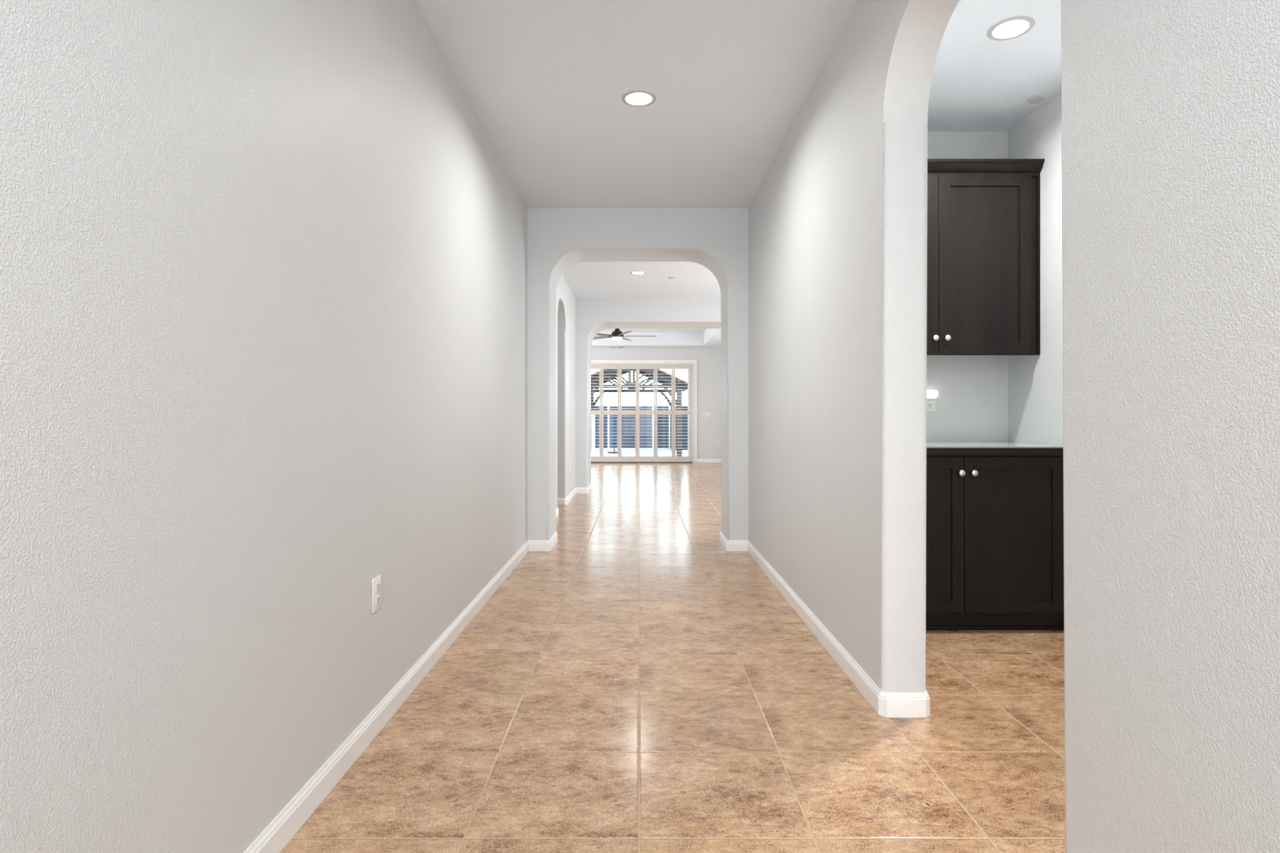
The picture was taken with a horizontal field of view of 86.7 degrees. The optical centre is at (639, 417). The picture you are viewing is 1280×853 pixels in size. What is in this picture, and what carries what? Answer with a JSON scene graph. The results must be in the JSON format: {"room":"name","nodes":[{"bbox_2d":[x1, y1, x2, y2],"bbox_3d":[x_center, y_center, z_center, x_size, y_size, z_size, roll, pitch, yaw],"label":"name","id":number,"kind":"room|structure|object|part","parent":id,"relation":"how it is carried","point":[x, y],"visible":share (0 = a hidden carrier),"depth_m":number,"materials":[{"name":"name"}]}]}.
{"room":"home hallway","nodes":[
{"label":"home hallway","id":0,"kind":"room"},
{"bbox_2d":[0,0,575,852],"bbox_3d":[-1.069,-0.336,2.178,0.300,2.872,15.155,0,0,0],"label":"wall","id":1,"kind":"structure","parent":0,"point":[263,264],"depth_m":1.53,"materials":[{"name":"white paint"}]},
{"bbox_2d":[372,574,381,613],"bbox_3d":[-0.915,0.615,2.363,0.009,0.116,0.072,0,0,0],"label":"wall outlet","id":2,"kind":"object","parent":1,"relation":"attached to","point":[376,582],"visible":1,"depth_m":2.35,"materials":[{"name":"white plastic"}]},
{"bbox_2d":[375,581,379,592],"bbox_3d":[-0.912,0.591,2.363,0.004,0.033,0.033,0,0,0],"label":"socket","id":3,"kind":"object","parent":2,"relation":"attached to","point":[377,583],"depth_m":2.36,"materials":[{"name":"white plastic"}]},
{"bbox_2d":[375,594,379,606],"bbox_3d":[-0.912,0.639,2.363,0.004,0.033,0.033,0,0,0],"label":"socket","id":4,"kind":"object","parent":2,"relation":"attached to","point":[377,596],"depth_m":2.36,"materials":[{"name":"white plastic"}]},
{"bbox_2d":[243,507,558,852],"bbox_3d":[-0.949,1.055,1.121,0.441,0.088,13.023,0,0,0],"label":"baseboard","id":5,"kind":"structure","parent":1,"relation":"attached to","point":[276,836],"depth_m":2.26,"materials":[{"name":"white wood"}]},
{"bbox_2d":[557,483,591,505],"bbox_3d":[-0.843,1.055,9.448,0.294,0.088,2.112,0,0,12],"label":"baseboard","id":6,"kind":"structure","parent":1,"relation":"attached to","point":[561,501],"depth_m":9.32,"materials":[{"name":"white wood"}]},
{"bbox_2d":[527,208,748,540],"bbox_3d":[1.091,-0.336,5.795,4.419,2.872,0.470,0,0,0],"label":"wall","id":7,"kind":"structure","parent":0,"point":[559,239],"depth_m":5.56,"materials":[{"name":"white paint"}]},
{"bbox_2d":[575,297,720,487],"bbox_3d":[-0.650,-0.460,10.123,7.900,3.120,0.755,0,0,0],"label":"wall","id":8,"kind":"structure","parent":0,"point":[593,315],"depth_m":9.75,"materials":[{"name":"white paint"}]},
{"bbox_2d":[591,348,720,458],"bbox_3d":[-0.650,-0.470,16.475,7.900,3.140,0.150,0,0,0],"label":"wall","id":9,"kind":"structure","parent":0,"point":[708,360],"depth_m":16.40,"materials":[{"name":"white paint"}]},
{"bbox_2d":[591,363,692,364],"bbox_3d":[-0.480,-1.286,16.345,3.506,0.014,0.040,0,0,0],"label":"trim","id":10,"kind":"structure","parent":9,"relation":"attached to","point":[591,363],"depth_m":16.32,"materials":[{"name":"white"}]},
{"bbox_2d":[591,360,697,462],"bbox_3d":[-0.480,-0.141,16.397,3.746,2.483,0.046,0,0,0],"label":"door frame","id":11,"kind":"structure","parent":9,"relation":"attached to","point":[694,362],"depth_m":16.38,"materials":[{"name":"white wood"}]},
{"bbox_2d":[687,364,692,462],"bbox_3d":[-0.480,-0.098,16.500,3.510,2.395,0.100,0,0,0],"label":"door","id":12,"kind":"structure","parent":9,"relation":"in","point":[688,415],"depth_m":16.50,"materials":[{"name":"white wood"}]},
{"bbox_3d":[0.592,-0.087,16.515,1.266,2.315,0.030,0,0,0],"label":"sash","id":13,"kind":"part","parent":12,"relation":"part of","materials":[{"name":"white wood"}]},
{"bbox_3d":[-0.480,-0.098,16.500,3.510,2.395,0.100,0,0,0],"label":"frame","id":14,"kind":"part","parent":12,"relation":"part of","materials":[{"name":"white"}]},
{"bbox_2d":[702,412,711,417],"bbox_3d":[1.629,-0.055,16.393,0.189,0.116,0.013,0,0,0],"label":"switch plate","id":15,"kind":"object","parent":9,"relation":"attached to","point":[704,414],"visible":1,"depth_m":16.39,"materials":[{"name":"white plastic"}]},
{"bbox_2d":[697,458,720,462],"bbox_3d":[2.292,1.055,16.393,1.795,0.088,0.013,0,0,0],"label":"baseboard","id":16,"kind":"structure","parent":9,"relation":"attached to","point":[699,460],"depth_m":16.39,"materials":[{"name":"white wood"}]},
{"bbox_2d":[591,328,720,348],"bbox_3d":[-0.650,-1.862,13.490,7.900,0.400,6.020,0,0,0],"label":"ceiling","id":17,"kind":"structure","parent":0,"point":[664,338],"depth_m":15.72,"materials":[{"name":"white paint"}]},
{"bbox_2d":[593,328,655,341],"bbox_3d":[-0.370,-1.712,12.903,1.362,0.507,1.424,0,0,0],"label":"ceiling fan","id":18,"kind":"object","parent":17,"relation":"hanging from","point":[616,335],"visible":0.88,"depth_m":12.83,"materials":[{"name":"black metal"}]},
{"bbox_3d":[-0.784,-1.542,13.155,0.570,0.033,0.143,0,0,35],"label":"blade","id":19,"kind":"part","parent":18,"relation":"part of","materials":[{"name":"brown wood"}]},
{"bbox_3d":[-0.775,-1.542,12.632,0.570,0.033,0.143,0,0,-37],"label":"blade","id":20,"kind":"part","parent":18,"relation":"part of","materials":[{"name":"brown wood"}]},
{"bbox_3d":[-0.420,-1.488,12.900,0.196,0.061,0.196,0,0,0],"label":"lamp shade","id":21,"kind":"part","parent":18,"relation":"part of","materials":[{"name":"beige glass"}]},
{"bbox_3d":[-0.275,-1.542,12.479,0.143,0.033,0.570,0,0,-19],"label":"blade","id":22,"kind":"part","parent":18,"relation":"part of","materials":[{"name":"brown wood"}]},
{"bbox_3d":[0.025,-1.542,12.912,0.572,0.033,0.143,0,0,0],"label":"blade","id":23,"kind":"part","parent":18,"relation":"part of","materials":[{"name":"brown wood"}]},
{"bbox_2d":[280,462,1065,852],"bbox_3d":[-0.650,1.130,5.560,7.900,0.060,21.920,0,0,0],"label":"floor","id":24,"kind":"structure","parent":0,"point":[637,682],"depth_m":2.40,"materials":[{"name":"brown tile"}]},
{"bbox_2d":[591,462,692,462],"bbox_3d":[-0.480,1.091,16.345,3.506,0.017,0.040,0,0,0],"label":"track","id":25,"kind":"object","parent":24,"relation":"on","point":[591,462],"visible":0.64,"depth_m":16.32,"materials":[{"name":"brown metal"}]},
{"bbox_2d":[591,364,601,462],"bbox_3d":[-1.128,-0.099,16.341,0.432,2.353,0.087,0,0,0],"label":"shutter panel","id":26,"kind":"object","parent":25,"relation":"on","point":[593,459],"visible":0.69,"depth_m":16.33,"materials":[{"name":"beige paint"}]},
{"bbox_2d":[601,364,619,462],"bbox_3d":[-0.693,-0.099,16.341,0.432,2.353,0.087,0,0,0],"label":"shutter panel","id":27,"kind":"object","parent":25,"relation":"on","point":[604,459],"visible":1,"depth_m":16.33,"materials":[{"name":"beige paint"}]},
{"bbox_2d":[619,364,637,462],"bbox_3d":[-0.259,-0.099,16.341,0.432,2.353,0.087,0,0,0],"label":"shutter panel","id":28,"kind":"object","parent":25,"relation":"on","point":[622,459],"visible":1,"depth_m":16.33,"materials":[{"name":"beige paint"}]},
{"bbox_2d":[637,364,655,462],"bbox_3d":[0.176,-0.099,16.341,0.432,2.353,0.087,0,0,0],"label":"shutter panel","id":29,"kind":"object","parent":25,"relation":"on","point":[640,459],"visible":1,"depth_m":16.33,"materials":[{"name":"beige paint"}]},
{"bbox_3d":[0.338,-0.110,16.302,0.008,1.990,0.007,0,0,0],"label":"tilt rod","id":30,"kind":"part","parent":29,"relation":"part of","materials":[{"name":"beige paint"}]},
{"bbox_2d":[655,364,673,462],"bbox_3d":[0.610,-0.099,16.341,0.432,2.353,0.087,0,0,0],"label":"shutter panel","id":31,"kind":"object","parent":25,"relation":"on","point":[658,459],"visible":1,"depth_m":16.33,"materials":[{"name":"beige paint"}]},
{"bbox_3d":[0.772,-0.110,16.302,0.008,1.990,0.007,0,0,0],"label":"tilt rod","id":32,"kind":"part","parent":31,"relation":"part of","materials":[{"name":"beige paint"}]},
{"bbox_2d":[673,364,691,462],"bbox_3d":[1.045,-0.099,16.341,0.432,2.353,0.087,0,0,0],"label":"shutter panel","id":33,"kind":"object","parent":25,"relation":"on","point":[676,459],"visible":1,"depth_m":16.33,"materials":[{"name":"beige paint"}]},
{"bbox_3d":[1.206,-0.110,16.302,0.008,1.990,0.007,0,0,0],"label":"tilt rod","id":34,"kind":"part","parent":33,"relation":"part of","materials":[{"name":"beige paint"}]},
{"bbox_2d":[925,455,1063,630],"bbox_3d":[1.634,0.646,3.729,1.146,0.903,0.657,0,0,0],"label":"base cabinet","id":35,"kind":"object","parent":24,"relation":"on","point":[994,547],"visible":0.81,"depth_m":3.44,"materials":[{"name":"brown wood"}]},
{"bbox_3d":[1.390,0.597,3.442,0.393,0.676,0.007,0,0,0],"label":"door panel","id":36,"kind":"part","parent":35,"relation":"part of","materials":[{"name":"brown wood"}]},
{"bbox_3d":[1.390,0.597,3.440,0.507,0.790,0.020,0,0,0],"label":"cabinet door","id":37,"kind":"part","parent":35,"relation":"part of","materials":[{"name":"brown wood"}]},
{"bbox_3d":[1.623,0.282,3.416,0.032,0.032,0.030,0,0,0],"label":"knob","id":38,"kind":"part","parent":35,"relation":"part of","materials":[{"name":"silver metal"}]},
{"bbox_3d":[1.687,0.282,3.416,0.032,0.032,0.030,0,0,0],"label":"knob","id":39,"kind":"part","parent":35,"relation":"part of","materials":[{"name":"silver metal"}]},
{"bbox_2d":[926,448,1062,455],"bbox_3d":[1.634,0.175,3.733,1.146,0.038,0.651,0,0,0],"label":"countertop","id":40,"kind":"structure","parent":35,"relation":"on","point":[930,451],"depth_m":3.41,"materials":[{"name":"brown wood"}]},
{"bbox_2d":[926,441,1062,448],"bbox_3d":[1.634,0.152,3.732,1.146,0.006,0.654,0,0,0],"label":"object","id":41,"kind":"structure","parent":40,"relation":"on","point":[929,444],"depth_m":3.58,"materials":[{"name":"white stone"}]},
{"bbox_3d":[1.634,1.089,3.498,1.146,0.018,0.013,0,0,0],"label":"shoe moulding","id":42,"kind":"part","parent":35,"relation":"part of","materials":[{"name":"brown wood"}]},
{"bbox_3d":[1.900,0.597,3.440,0.507,0.790,0.020,0,0,0],"label":"cabinet door","id":43,"kind":"part","parent":35,"relation":"part of","materials":[{"name":"brown wood"}]},
{"bbox_3d":[1.900,0.597,3.442,0.393,0.676,0.007,0,0,0],"label":"door panel","id":44,"kind":"part","parent":35,"relation":"part of","materials":[{"name":"brown wood"}]},
{"bbox_2d":[415,0,1061,297],"bbox_3d":[0.125,-1.712,2.172,6.250,0.001,15.245,0,0,0],"label":"ceiling","id":45,"kind":"structure","parent":0,"point":[546,81],"depth_m":3.48,"materials":[{"name":"white paint"}]},
{"bbox_2d":[630,271,645,274],"bbox_3d":[-0.015,-1.760,8.030,0.188,0.104,0.188,0,0,0],"label":"recessed light","id":46,"kind":"object","parent":45,"relation":"in","point":[633,272],"visible":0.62,"depth_m":8.08,"materials":[{"name":"grey plastic"}]},
{"bbox_2d":[621,89,656,106],"bbox_3d":[-0.003,-1.760,3.640,0.188,0.104,0.188,0,0,0],"label":"recessed light","id":47,"kind":"object","parent":45,"relation":"in","point":[636,98],"visible":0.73,"depth_m":3.69,"materials":[{"name":"grey plastic"}]},
{"bbox_2d":[986,15,1035,40],"bbox_3d":[1.635,-1.760,2.985,0.188,0.104,0.188,0,0,0],"label":"recessed light","id":48,"kind":"object","parent":45,"relation":"in","point":[1011,28],"visible":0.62,"depth_m":3.02,"materials":[{"name":"white plastic"}]},
{"bbox_2d":[1026,96,1044,103],"bbox_3d":[2.135,-1.708,3.650,0.080,0.009,0.080,0,0,0],"label":"sprinkler cover","id":49,"kind":"object","parent":45,"relation":"attached to","point":[1035,100],"visible":1,"depth_m":3.64,"materials":[{"name":"grey"}]},
{"bbox_2d":[926,131,1008,441],"bbox_3d":[1.682,-0.336,4.110,1.254,2.872,0.100,0,0,0],"label":"wall","id":50,"kind":"structure","parent":0,"point":[971,402],"depth_m":4.06,"materials":[{"name":"white paint"}]},
{"bbox_2d":[926,400,935,411],"bbox_3d":[1.737,-0.092,4.056,0.072,0.116,0.009,0,0,0],"label":"wall outlet","id":51,"kind":"object","parent":50,"relation":"attached to","point":[931,404],"visible":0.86,"depth_m":4.05,"materials":[{"name":"white plastic"}]},
{"bbox_2d":[927,403,932,408],"bbox_3d":[1.737,-0.068,4.053,0.033,0.033,0.004,0,0,0],"label":"socket","id":52,"kind":"object","parent":51,"relation":"attached to","point":[929,405],"depth_m":4.05,"materials":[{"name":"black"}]},
{"bbox_2d":[926,390,937,399],"bbox_3d":[1.736,-0.131,4.033,0.071,0.054,0.036,0,0,0],"label":"night light","id":53,"kind":"object","parent":51,"relation":"attached to","point":[931,394],"visible":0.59,"depth_m":4.02,"materials":[{"name":"white plastic"}]},
{"bbox_3d":[1.736,-0.140,4.033,0.071,0.036,0.036,0,0,0],"label":"lamp shade","id":54,"kind":"part","parent":53,"relation":"part of","materials":[{"name":"white plastic"}]},
{"bbox_2d":[926,159,1044,355],"bbox_3d":[1.634,-0.875,3.874,1.146,1.063,0.368,0,0,0],"label":"upper cabinet","id":55,"kind":"object","parent":50,"relation":"attached to","point":[984,215],"visible":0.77,"depth_m":3.73,"materials":[{"name":"brown wood"}]},
{"bbox_3d":[1.390,-0.840,3.732,0.507,0.985,0.020,0,0,0],"label":"cabinet door","id":56,"kind":"part","parent":55,"relation":"part of","materials":[{"name":"brown wood"}]},
{"bbox_3d":[1.620,-0.433,3.708,0.032,0.032,0.030,0,0,0],"label":"knob","id":57,"kind":"part","parent":55,"relation":"part of","materials":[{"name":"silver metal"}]},
{"bbox_3d":[1.685,-0.433,3.708,0.032,0.032,0.030,0,0,0],"label":"knob","id":58,"kind":"part","parent":55,"relation":"part of","materials":[{"name":"silver metal"}]},
{"bbox_3d":[1.900,-0.840,3.735,0.389,0.867,0.007,0,0,0],"label":"door panel","id":59,"kind":"part","parent":55,"relation":"part of","materials":[{"name":"brown wood"}]},
{"bbox_3d":[1.634,-1.367,3.874,1.146,0.078,0.368,0,0,0],"label":"crown moulding","id":60,"kind":"part","parent":55,"relation":"part of","materials":[{"name":"brown wood"}]},
{"bbox_3d":[2.201,-0.836,3.736,0.012,0.985,0.013,0,0,0],"label":"scribe moulding","id":61,"kind":"part","parent":55,"relation":"part of","materials":[{"name":"brown wood"}]},
{"bbox_2d":[748,0,1279,852],"bbox_3d":[0.977,-0.336,0.085,0.164,2.872,10.970,0,0,0],"label":"wall","id":62,"kind":"structure","parent":0,"point":[1171,108],"depth_m":1.29,"materials":[{"name":"white paint"}]},
{"bbox_2d":[719,531,929,717],"bbox_3d":[1.950,1.055,4.260,2.479,0.088,3.566,0,0,0],"label":"baseboard","id":63,"kind":"structure","parent":62,"relation":"attached to","point":[886,704],"depth_m":2.90,"materials":[{"name":"white wood"}]},
{"bbox_2d":[1008,90,1062,445],"bbox_3d":[2.259,-0.336,2.205,0.100,2.872,3.810,0,0,0],"label":"wall","id":64,"kind":"structure","parent":0,"point":[1035,382],"depth_m":3.69,"materials":[{"name":"white paint"}]},
{"label":"outside","id":65,"kind":"structure","parent":0,"visible":0},
{"bbox_2d":[591,448,687,456],"bbox_3d":[0.000,1.230,28.280,28.000,0.100,23.440,0,0,0],"label":"patio","id":66,"kind":"structure","parent":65,"point":[624,451],"depth_m":22.50,"materials":[{"name":"grey concrete"}]},
{"bbox_2d":[591,414,595,456],"bbox_3d":[-1.360,0.515,20.000,0.140,1.330,0.140,0,0,0],"label":"porch column","id":67,"kind":"structure","parent":66,"relation":"on","point":[593,415],"depth_m":19.95,"materials":[{"name":"white paint"}]},
{"bbox_2d":[607,414,617,453],"bbox_3d":[-0.820,0.515,22.200,0.440,1.330,0.440,0,0,0],"label":"patio umbrella","id":68,"kind":"object","parent":66,"relation":"on","point":[614,416],"visible":0.68,"depth_m":22.13,"materials":[{"name":"blue fabric"}]},
{"bbox_2d":[591,368,687,456],"bbox_3d":[-0.246,-0.319,22.230,3.721,2.998,4.100,0,0,0],"label":"gazebo","id":69,"kind":"object","parent":66,"relation":"on","point":[663,376],"visible":0.47,"depth_m":20.45,"materials":[{"name":"wood"}]},
{"bbox_3d":[-1.696,0.098,23.980,0.160,2.165,0.160,0,0,0],"label":"post","id":70,"kind":"part","parent":69,"relation":"part of","materials":[{"name":"wood"}]},
{"bbox_3d":[-0.176,-1.333,20.480,0.048,0.695,0.060,0,0,0],"label":"king post","id":71,"kind":"part","parent":69,"relation":"part of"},
{"bbox_3d":[1.204,0.098,20.480,0.160,2.165,0.160,0,0,0],"label":"post","id":72,"kind":"part","parent":69,"relation":"part of","materials":[{"name":"wood"}]},
{"bbox_2d":[593,404,687,448],"bbox_3d":[0.000,0.355,25.205,18.060,1.650,0.090,0,0,0],"label":"fence","id":73,"kind":"object","parent":66,"relation":"on","point":[628,421],"visible":0.24,"depth_m":25.19,"materials":[{"name":"white paint"}]},
{"bbox_3d":[-1.950,0.375,25.210,1.552,1.570,0.040,0,0,0],"label":"board panel","id":74,"kind":"part","parent":73,"relation":"part of","materials":[{"name":"grey wood"}]},
{"bbox_3d":[-1.144,0.355,25.205,0.060,1.650,0.090,0,0,0],"label":"post","id":75,"kind":"part","parent":73,"relation":"part of","materials":[{"name":"white paint"}]},
{"bbox_3d":[-0.315,0.375,25.210,1.598,1.570,0.040,0,0,0],"label":"board panel","id":76,"kind":"part","parent":73,"relation":"part of","materials":[{"name":"grey wood"}]},
{"bbox_3d":[0.514,0.355,25.205,0.060,1.650,0.090,0,0,0],"label":"post","id":77,"kind":"part","parent":73,"relation":"part of","materials":[{"name":"white paint"}]},
{"bbox_3d":[0.817,0.375,25.210,0.547,1.570,0.040,0,0,0],"label":"board panel","id":78,"kind":"part","parent":73,"relation":"part of","materials":[{"name":"grey wood"}]},
{"bbox_3d":[1.121,0.355,25.205,0.060,1.650,0.090,0,0,0],"label":"post","id":79,"kind":"part","parent":73,"relation":"part of","materials":[{"name":"white paint"}]},
{"bbox_3d":[2.260,0.375,25.210,2.219,1.570,0.040,0,0,0],"label":"board panel","id":80,"kind":"part","parent":73,"relation":"part of","materials":[{"name":"grey wood"}]},
{"bbox_2d":[675,407,687,449],"bbox_3d":[2.145,0.420,24.740,1.790,1.520,0.760,0,0,0],"label":"storage shed","id":81,"kind":"object","parent":66,"relation":"on","point":[684,417],"visible":0.02,"depth_m":24.40,"materials":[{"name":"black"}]}
]}

